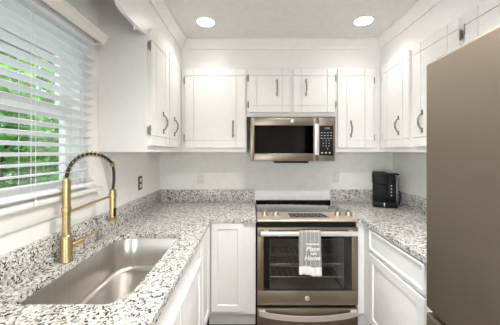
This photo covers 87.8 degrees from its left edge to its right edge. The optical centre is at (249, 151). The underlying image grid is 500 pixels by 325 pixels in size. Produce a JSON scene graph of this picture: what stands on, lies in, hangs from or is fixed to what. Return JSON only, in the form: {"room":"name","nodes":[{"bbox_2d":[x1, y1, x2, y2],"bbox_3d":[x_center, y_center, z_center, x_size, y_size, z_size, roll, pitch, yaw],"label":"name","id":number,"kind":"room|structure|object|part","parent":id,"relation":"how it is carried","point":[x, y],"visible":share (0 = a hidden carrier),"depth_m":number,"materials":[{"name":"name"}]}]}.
{"room":"kitchen","nodes":[
{"label":"kitchen","id":0,"kind":"room"},
{"bbox_2d":[0,0,159,255],"bbox_3d":[-0.985,0.169,1.080,0.120,2.392,3.160,0,0,0],"label":"wall","id":1,"kind":"structure","parent":0,"point":[128,165],"depth_m":1.57,"materials":[{"name":"paint"}]},
{"bbox_2d":[0,4,103,234],"bbox_3d":[-0.960,-0.155,0.950,0.160,0.920,1.240,0,0,0],"label":"window","id":2,"kind":"structure","parent":1,"relation":"in","point":[17,215],"depth_m":1.21,"materials":[{"name":"white plastic"}]},
{"bbox_3d":[-1.001,-0.200,0.935,0.058,0.770,0.960,0,0,0],"label":"sash","id":3,"kind":"part","parent":2,"relation":"part of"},
{"bbox_3d":[-0.912,0.216,0.950,0.065,0.022,1.240,0,0,0],"label":"sill","id":4,"kind":"part","parent":2,"relation":"part of","materials":[{"name":"white wood"}]},
{"bbox_2d":[0,0,108,206],"bbox_3d":[-0.863,-0.218,0.893,0.125,0.883,1.166,0,0,0],"label":"window blinds","id":5,"kind":"object","parent":2,"relation":"attached to","point":[59,18],"visible":0.98,"depth_m":1.14,"materials":[{"name":"white plastic"}]},
{"bbox_3d":[-0.900,-0.203,1.040,0.051,0.775,0.002,0,0,0],"label":"ladder cord","id":6,"kind":"part","parent":5,"relation":"part of","materials":[{"name":"white fabric"}]},
{"bbox_3d":[-0.874,-0.183,1.060,0.012,0.813,0.011,0,0,0],"label":"lift cord","id":7,"kind":"part","parent":5,"relation":"part of","materials":[{"name":"white fabric"}]},
{"bbox_3d":[-0.900,0.178,0.902,0.046,0.017,1.145,0,0,0],"label":"rail","id":8,"kind":"part","parent":5,"relation":"part of","materials":[{"name":"white plastic"}]},
{"bbox_3d":[-0.897,-0.619,0.895,0.052,0.032,1.130,0,0,0],"label":"head rail","id":9,"kind":"part","parent":5,"relation":"part of","materials":[{"name":"white wood"}]},
{"bbox_3d":[-0.900,-0.203,1.360,0.051,0.775,0.002,0,0,0],"label":"ladder cord","id":10,"kind":"part","parent":5,"relation":"part of","materials":[{"name":"white fabric"}]},
{"bbox_2d":[98,26,180,151],"bbox_3d":[-0.747,-0.385,1.986,0.354,0.769,0.801,0,0,0],"label":"upper cabinet","id":11,"kind":"object","parent":1,"relation":"attached to","point":[139,79],"visible":1,"depth_m":1.58,"materials":[{"name":"white wood"}]},
{"bbox_3d":[-0.619,-0.398,1.781,0.022,0.715,0.352,0,0,0],"label":"door","id":12,"kind":"part","parent":11,"relation":"part of","materials":[{"name":"white wood"}]},
{"bbox_3d":[-0.592,-0.205,1.820,0.042,0.159,0.017,0,0,0],"label":"handle","id":13,"kind":"part","parent":11,"relation":"part of","materials":[{"name":"grey metal"}]},
{"bbox_3d":[-0.619,-0.398,2.103,0.022,0.715,0.262,0,0,0],"label":"door","id":14,"kind":"part","parent":11,"relation":"part of","materials":[{"name":"white wood"}]},
{"bbox_3d":[-0.592,-0.205,2.087,0.042,0.159,0.017,0,0,0],"label":"handle","id":15,"kind":"part","parent":11,"relation":"part of","materials":[{"name":"grey metal"}]},
{"bbox_2d":[98,0,181,76],"bbox_3d":[-0.777,-0.898,2.123,0.295,0.257,1.075,0,0,0],"label":"trim","id":16,"kind":"structure","parent":1,"relation":"attached to","point":[109,14],"depth_m":1.63,"materials":[{"name":"white wood"}]},
{"bbox_2d":[138,176,141,189],"bbox_3d":[-0.920,0.260,2.185,0.010,0.116,0.072,0,0,0],"label":"wall outlet","id":17,"kind":"object","parent":1,"relation":"attached to","point":[139,177],"visible":1,"depth_m":2.16,"materials":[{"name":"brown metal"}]},
{"bbox_2d":[0,0,417,55],"bbox_3d":[0.250,-1.077,-0.170,6.740,0.100,5.900,0,0,0],"label":"ceiling","id":18,"kind":"structure","parent":0,"point":[234,18],"depth_m":1.97,"materials":[{"name":"paint"}]},
{"bbox_2d":[114,0,146,33],"bbox_3d":[-0.640,-0.865,0.943,0.020,0.325,1.285,0,0,0],"label":"board","id":19,"kind":"object","parent":18,"relation":"attached to","point":[134,11],"visible":1,"depth_m":1.44,"materials":[{"name":"white wood"}]},
{"bbox_2d":[195,16,215,26],"bbox_3d":[-0.348,-1.022,2.050,0.166,0.008,0.166,0,0,0],"label":"recessed light","id":20,"kind":"object","parent":18,"relation":"in","point":[203,21],"visible":1,"depth_m":2.04,"materials":[{"name":"white"}]},
{"bbox_2d":[149,0,441,49],"bbox_3d":[0.282,-0.984,0.970,1.825,0.084,2.840,0,0,0],"label":"crown molding","id":21,"kind":"structure","parent":18,"relation":"attached to","point":[421,7],"depth_m":2.35,"materials":[{"name":"white wood"}]},
{"bbox_2d":[352,15,374,25],"bbox_3d":[0.887,-1.022,2.030,0.166,0.008,0.166,0,0,0],"label":"recessed light","id":22,"kind":"object","parent":18,"relation":"in","point":[366,19],"visible":1,"depth_m":2.02,"materials":[{"name":"white"}]},
{"bbox_2d":[207,300,256,324],"bbox_3d":[0.250,1.415,-0.170,6.740,0.100,5.900,0,0,0],"label":"floor","id":23,"kind":"structure","parent":0,"point":[256,300],"depth_m":2.06,"materials":[{"name":"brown wood"}]},
{"bbox_2d":[155,227,209,324],"bbox_3d":[-0.615,0.953,0.850,0.619,0.825,2.299,0,0,0],"label":"base cabinet","id":24,"kind":"object","parent":23,"relation":"on","point":[189,302],"visible":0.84,"depth_m":1.44,"materials":[{"name":"white wood"}]},
{"bbox_2d":[0,189,255,324],"bbox_3d":[-0.438,0.461,1.179,0.972,0.156,2.959,0,0,0],"label":"countertop","id":25,"kind":"structure","parent":24,"relation":"on","point":[186,215],"depth_m":1.21,"materials":[{"name":"stone"}]},
{"bbox_2d":[59,151,117,263],"bbox_3d":[-0.806,0.253,1.353,0.094,0.516,0.346,0,0,13],"label":"kitchen faucet","id":26,"kind":"object","parent":25,"relation":"on","point":[67,243],"visible":1,"depth_m":1.22,"materials":[{"name":"gold metal"}]},
{"bbox_3d":[-0.807,0.418,1.279,0.027,0.070,0.130,0,0,38],"label":"lever","id":27,"kind":"part","parent":26,"relation":"part of","materials":[{"name":"gold metal"}]},
{"bbox_3d":[-0.814,0.262,1.373,0.042,0.050,0.299,0,0,10],"label":"docking arm","id":28,"kind":"part","parent":26,"relation":"part of","materials":[{"name":"gold metal"}]},
{"bbox_2d":[19,238,177,303],"bbox_3d":[-0.625,0.640,1.252,0.452,0.200,0.818,0,0,0],"label":"sink","id":29,"kind":"object","parent":25,"relation":"in","point":[110,275],"visible":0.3,"depth_m":1.43,"materials":[{"name":"metal"}]},
{"bbox_3d":[-0.315,0.943,0.891,0.020,0.535,0.496,0,0,0],"label":"door","id":30,"kind":"part","parent":24,"relation":"part of","materials":[{"name":"white wood"}]},
{"bbox_3d":[-0.315,0.943,1.397,0.020,0.535,0.496,0,0,0],"label":"door","id":31,"kind":"part","parent":24,"relation":"part of","materials":[{"name":"white wood"}]},
{"bbox_3d":[-0.315,0.892,1.835,0.020,0.655,0.270,0,0,0],"label":"door","id":32,"kind":"part","parent":24,"relation":"part of","materials":[{"name":"white wood"}]},
{"bbox_2d":[209,223,255,323],"bbox_3d":[-0.141,0.953,2.305,0.367,0.825,0.650,0,0,0],"label":"base cabinet","id":33,"kind":"object","parent":23,"relation":"on","point":[232,245],"visible":0.86,"depth_m":1.99,"materials":[{"name":"white wood"}]},
{"bbox_3d":[-0.171,0.880,1.990,0.252,0.680,0.020,0,0,0],"label":"door","id":34,"kind":"part","parent":33,"relation":"part of","materials":[{"name":"white wood"}]},
{"bbox_2d":[256,200,358,324],"bbox_3d":[0.433,0.911,2.257,0.755,0.908,0.745,0,0,0],"label":"range","id":35,"kind":"object","parent":23,"relation":"on","point":[284,296],"visible":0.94,"depth_m":1.98,"materials":[{"name":"silver metal"}]},
{"bbox_3d":[0.118,0.480,2.060,0.058,0.046,0.058,0,0,0],"label":"knob","id":36,"kind":"part","parent":35,"relation":"part of","materials":[{"name":"metal"}]},
{"bbox_3d":[0.205,0.480,2.060,0.058,0.046,0.058,0,0,0],"label":"knob","id":37,"kind":"part","parent":35,"relation":"part of","materials":[{"name":"metal"}]},
{"bbox_3d":[0.433,0.491,2.615,0.751,0.013,0.026,0,0,0],"label":"vent trim","id":38,"kind":"part","parent":35,"relation":"part of","materials":[{"name":"black plastic"}]},
{"bbox_2d":[256,202,344,211],"bbox_3d":[0.433,0.505,2.385,0.751,0.014,0.480,0,0,0],"label":"cooktop","id":39,"kind":"object","parent":35,"relation":"in","point":[260,206],"depth_m":2.34,"materials":[{"name":"black glass"}]},
{"bbox_3d":[0.433,1.248,2.125,0.755,0.145,0.350,0,0,0],"label":"drawer","id":40,"kind":"part","parent":35,"relation":"part of","materials":[{"name":"brown metal"}]},
{"bbox_3d":[0.433,0.508,2.046,0.755,0.029,0.201,0,0,0],"label":"control panel","id":41,"kind":"part","parent":35,"relation":"part of","materials":[{"name":"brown metal"}]},
{"bbox_2d":[257,226,358,304],"bbox_3d":[0.433,0.858,2.166,0.755,0.582,0.561,0,0,0],"label":"oven","id":42,"kind":"object","parent":35,"relation":"in","point":[279,281],"depth_m":1.99,"materials":[{"name":"metal"}]},
{"bbox_3d":[0.460,0.499,2.053,0.304,0.007,0.105,0,0,0],"label":"display panel","id":43,"kind":"part","parent":35,"relation":"part of","materials":[{"name":"black glass"}]},
{"bbox_3d":[0.433,1.209,1.921,0.735,0.058,0.059,0,0,0],"label":"drawer handle","id":44,"kind":"part","parent":35,"relation":"part of","materials":[{"name":"metal"}]},
{"bbox_2d":[298,230,321,276],"bbox_3d":[0.437,0.735,1.892,0.169,0.328,0.049,0,0,0],"label":"kitchen towel","id":45,"kind":"object","parent":35,"relation":"hanging from","point":[310,260],"visible":1,"depth_m":1.88,"materials":[{"name":"grey fabric"}]},
{"bbox_3d":[0.694,0.480,2.060,0.058,0.046,0.058,0,0,0],"label":"knob","id":46,"kind":"part","parent":35,"relation":"part of","materials":[{"name":"metal"}]},
{"bbox_3d":[0.780,0.480,2.060,0.058,0.046,0.058,0,0,0],"label":"knob","id":47,"kind":"part","parent":35,"relation":"part of","materials":[{"name":"metal"}]},
{"bbox_2d":[356,222,431,324],"bbox_3d":[1.139,0.953,1.873,0.641,0.825,1.515,0,0,0],"label":"base cabinet","id":48,"kind":"object","parent":23,"relation":"on","point":[392,282],"visible":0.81,"depth_m":1.62,"materials":[{"name":"white wood"}]},
{"bbox_2d":[330,189,426,263],"bbox_3d":[1.139,0.461,1.887,0.640,0.156,1.544,0,0,0],"label":"countertop","id":49,"kind":"structure","parent":48,"relation":"on","point":[405,226],"depth_m":2.06,"materials":[{"name":"stone"}]},
{"bbox_2d":[372,171,400,208],"bbox_3d":[1.292,0.349,2.457,0.246,0.322,0.219,0,0,22],"label":"coffee maker","id":50,"kind":"object","parent":49,"relation":"on","point":[385,186],"visible":1,"depth_m":2.42,"materials":[{"name":"black plastic"}]},
{"bbox_2d":[372,200,397,208],"bbox_3d":[1.250,0.484,2.414,0.202,0.052,0.100,0,0,22],"label":"drip tray","id":51,"kind":"object","parent":50,"relation":"on","point":[376,203],"depth_m":2.38,"materials":[{"name":"black plastic"}]},
{"bbox_3d":[1.320,0.342,2.429,0.065,0.233,0.011,0,0,22],"label":"button panel","id":52,"kind":"part","parent":50,"relation":"part of","materials":[{"name":"black plastic"}]},
{"bbox_3d":[1.393,0.373,2.472,0.026,0.266,0.105,0,0,22],"label":"water tank","id":53,"kind":"part","parent":50,"relation":"part of","materials":[{"name":"grey plastic"}]},
{"bbox_3d":[0.865,0.627,1.577,0.020,0.142,0.595,0,0,0],"label":"drawer","id":54,"kind":"part","parent":48,"relation":"part of","materials":[{"name":"white wood"}]},
{"bbox_3d":[0.865,0.975,1.577,0.020,0.500,0.595,0,0,0],"label":"door","id":55,"kind":"part","parent":48,"relation":"part of","materials":[{"name":"white wood"}]},
{"bbox_2d":[427,25,499,324],"bbox_3d":[1.015,0.489,0.647,0.732,1.752,0.880,0,0,4],"label":"refrigerator","id":56,"kind":"object","parent":23,"relation":"on","point":[463,84],"visible":1,"depth_m":0.89,"materials":[{"name":"grey metal"}]},
{"bbox_3d":[0.758,0.989,0.663,0.083,0.632,0.880,0,0,4],"label":"freezer drawer","id":57,"kind":"part","parent":56,"relation":"part of","materials":[{"name":"brown metal"}]},
{"bbox_2d":[160,77,392,210],"bbox_3d":[0.268,0.169,2.720,2.625,2.392,0.120,0,0,0],"label":"wall","id":58,"kind":"structure","parent":0,"point":[312,180],"depth_m":2.66,"materials":[{"name":"paint"}]},
{"bbox_2d":[198,172,204,183],"bbox_3d":[-0.500,0.265,2.655,0.072,0.116,0.010,0,0,0],"label":"wall outlet","id":59,"kind":"object","parent":58,"relation":"attached to","point":[201,175],"visible":1,"depth_m":2.65,"materials":[{"name":"white plastic"}]},
{"bbox_2d":[182,68,246,151],"bbox_3d":[-0.331,-0.385,2.495,0.597,0.769,0.328,0,0,0],"label":"upper cabinet","id":60,"kind":"object","parent":58,"relation":"attached to","point":[214,100],"visible":1,"depth_m":2.37,"materials":[{"name":"white wood"}]},
{"bbox_2d":[181,50,379,67],"bbox_3d":[0.282,-0.898,2.525,1.825,0.257,0.270,0,0,0],"label":"trim","id":61,"kind":"structure","parent":58,"relation":"attached to","point":[189,58],"depth_m":2.39,"materials":[{"name":"white wood"}]},
{"bbox_2d":[247,68,335,119],"bbox_3d":[0.380,-0.547,2.495,0.822,0.444,0.328,0,0,0],"label":"upper cabinet","id":62,"kind":"object","parent":58,"relation":"attached to","point":[271,92],"visible":1,"depth_m":2.37,"materials":[{"name":"white wood"}]},
{"bbox_3d":[0.178,-0.559,2.379,0.374,0.392,0.022,0,0,0],"label":"door","id":63,"kind":"part","parent":62,"relation":"part of","materials":[{"name":"white wood"}]},
{"bbox_2d":[250,117,334,162],"bbox_3d":[0.379,-0.104,2.462,0.752,0.407,0.393,0,0,0],"label":"microwave","id":64,"kind":"object","parent":62,"relation":"attached to","point":[275,139],"visible":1,"depth_m":2.31,"materials":[{"name":"silver glass"}]},
{"bbox_3d":[0.302,-0.111,2.314,0.525,0.248,0.004,0,0,0],"label":"door glass","id":65,"kind":"part","parent":64,"relation":"part of","materials":[{"name":"black glass"}]},
{"bbox_3d":[0.585,-0.110,2.288,0.035,0.274,0.045,0,0,0],"label":"door handle","id":66,"kind":"part","parent":64,"relation":"part of","materials":[{"name":"metal"}]},
{"bbox_3d":[0.684,-0.114,2.327,0.142,0.389,0.034,0,0,0],"label":"control panel","id":67,"kind":"part","parent":64,"relation":"part of","materials":[{"name":"black plastic"}]},
{"bbox_3d":[0.586,-0.559,2.379,0.378,0.392,0.022,0,0,0],"label":"door","id":68,"kind":"part","parent":62,"relation":"part of","materials":[{"name":"white wood"}]},
{"bbox_2d":[332,171,338,182],"bbox_3d":[0.872,0.255,2.655,0.072,0.116,0.010,0,0,0],"label":"wall outlet","id":69,"kind":"object","parent":58,"relation":"attached to","point":[335,174],"visible":1,"depth_m":2.65,"materials":[{"name":"white plastic"}]},
{"bbox_2d":[335,68,379,151],"bbox_3d":[0.990,-0.385,2.495,0.409,0.769,0.328,0,0,0],"label":"upper cabinet","id":70,"kind":"object","parent":58,"relation":"attached to","point":[357,90],"visible":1,"depth_m":2.37,"materials":[{"name":"white wood"}]},
{"bbox_3d":[0.919,-0.210,2.352,0.017,0.159,0.042,0,0,0],"label":"handle","id":71,"kind":"part","parent":70,"relation":"part of","materials":[{"name":"grey metal"}]},
{"bbox_2d":[393,152,426,197],"bbox_3d":[1.520,0.169,1.080,0.120,2.392,3.160,0,0,0],"label":"wall","id":72,"kind":"structure","parent":0,"point":[411,167],"depth_m":2.34,"materials":[{"name":"paint"}]},
{"bbox_2d":[330,189,426,214],"bbox_3d":[1.139,0.447,1.887,0.640,0.128,1.544,0,0,0],"label":"backsplash","id":73,"kind":"structure","parent":72,"relation":"attached to","point":[413,202],"depth_m":2.64,"materials":[{"name":"stone"}]},
{"bbox_2d":[380,14,464,151],"bbox_3d":[1.297,-0.385,1.911,0.324,0.769,0.949,0,0,0],"label":"upper cabinet","id":74,"kind":"object","parent":72,"relation":"attached to","point":[403,80],"visible":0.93,"depth_m":1.92,"materials":[{"name":"white wood"}]},
{"bbox_3d":[1.157,-0.210,2.051,0.042,0.159,0.017,0,0,0],"label":"handle","id":75,"kind":"part","parent":74,"relation":"part of","materials":[{"name":"grey metal"}]},
{"bbox_3d":[1.184,-0.398,2.114,0.022,0.715,0.385,0,0,0],"label":"door","id":76,"kind":"part","parent":74,"relation":"part of","materials":[{"name":"white wood"}]},
{"bbox_3d":[1.157,-0.210,1.769,0.042,0.159,0.017,0,0,0],"label":"handle","id":77,"kind":"part","parent":74,"relation":"part of","materials":[{"name":"grey metal"}]},
{"bbox_3d":[1.184,-0.398,1.668,0.022,0.715,0.412,0,0,0],"label":"door","id":78,"kind":"part","parent":74,"relation":"part of","materials":[{"name":"white wood"}]},
{"bbox_2d":[380,0,484,67],"bbox_3d":[1.327,-0.898,1.105,0.265,0.257,3.110,0,0,0],"label":"trim","id":79,"kind":"structure","parent":72,"relation":"attached to","point":[445,12],"depth_m":1.76,"materials":[{"name":"white wood"}]},
{"bbox_2d":[464,0,499,43],"bbox_3d":[1.316,-0.602,0.868,0.286,0.334,1.136,0,0,0],"label":"upper cabinet","id":80,"kind":"object","parent":72,"relation":"attached to","point":[484,17],"visible":0.51,"depth_m":1.32,"materials":[{"name":"white wood"}]},
{"label":"outside","id":81,"kind":"structure","parent":0,"visible":0},
{"bbox_3d":[-5.062,1.815,1.000,7.875,0.100,14.000,0,0,0],"label":"ground","id":82,"kind":"structure","parent":81,"visible":0},
{"bbox_2d":[0,56,58,187],"bbox_3d":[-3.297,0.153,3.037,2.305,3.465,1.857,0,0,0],"label":"shrub","id":83,"kind":"object","parent":82,"relation":"on","point":[6,160],"visible":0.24,"depth_m":3.14,"materials":[{"name":"green plant"}]},
{"bbox_3d":[-3.300,0.753,3.100,0.793,2.042,0.657,0,0,-33],"label":"stem","id":84,"kind":"part","parent":83,"relation":"part of","materials":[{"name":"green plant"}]},
{"bbox_2d":[13,90,58,183],"bbox_3d":[-3.245,0.228,5.191,2.156,3.588,2.184,0,0,0],"label":"shrub","id":85,"kind":"object","parent":82,"relation":"on","point":[42,118],"visible":0.02,"depth_m":4.65,"materials":[{"name":"green plant"}]}
]}

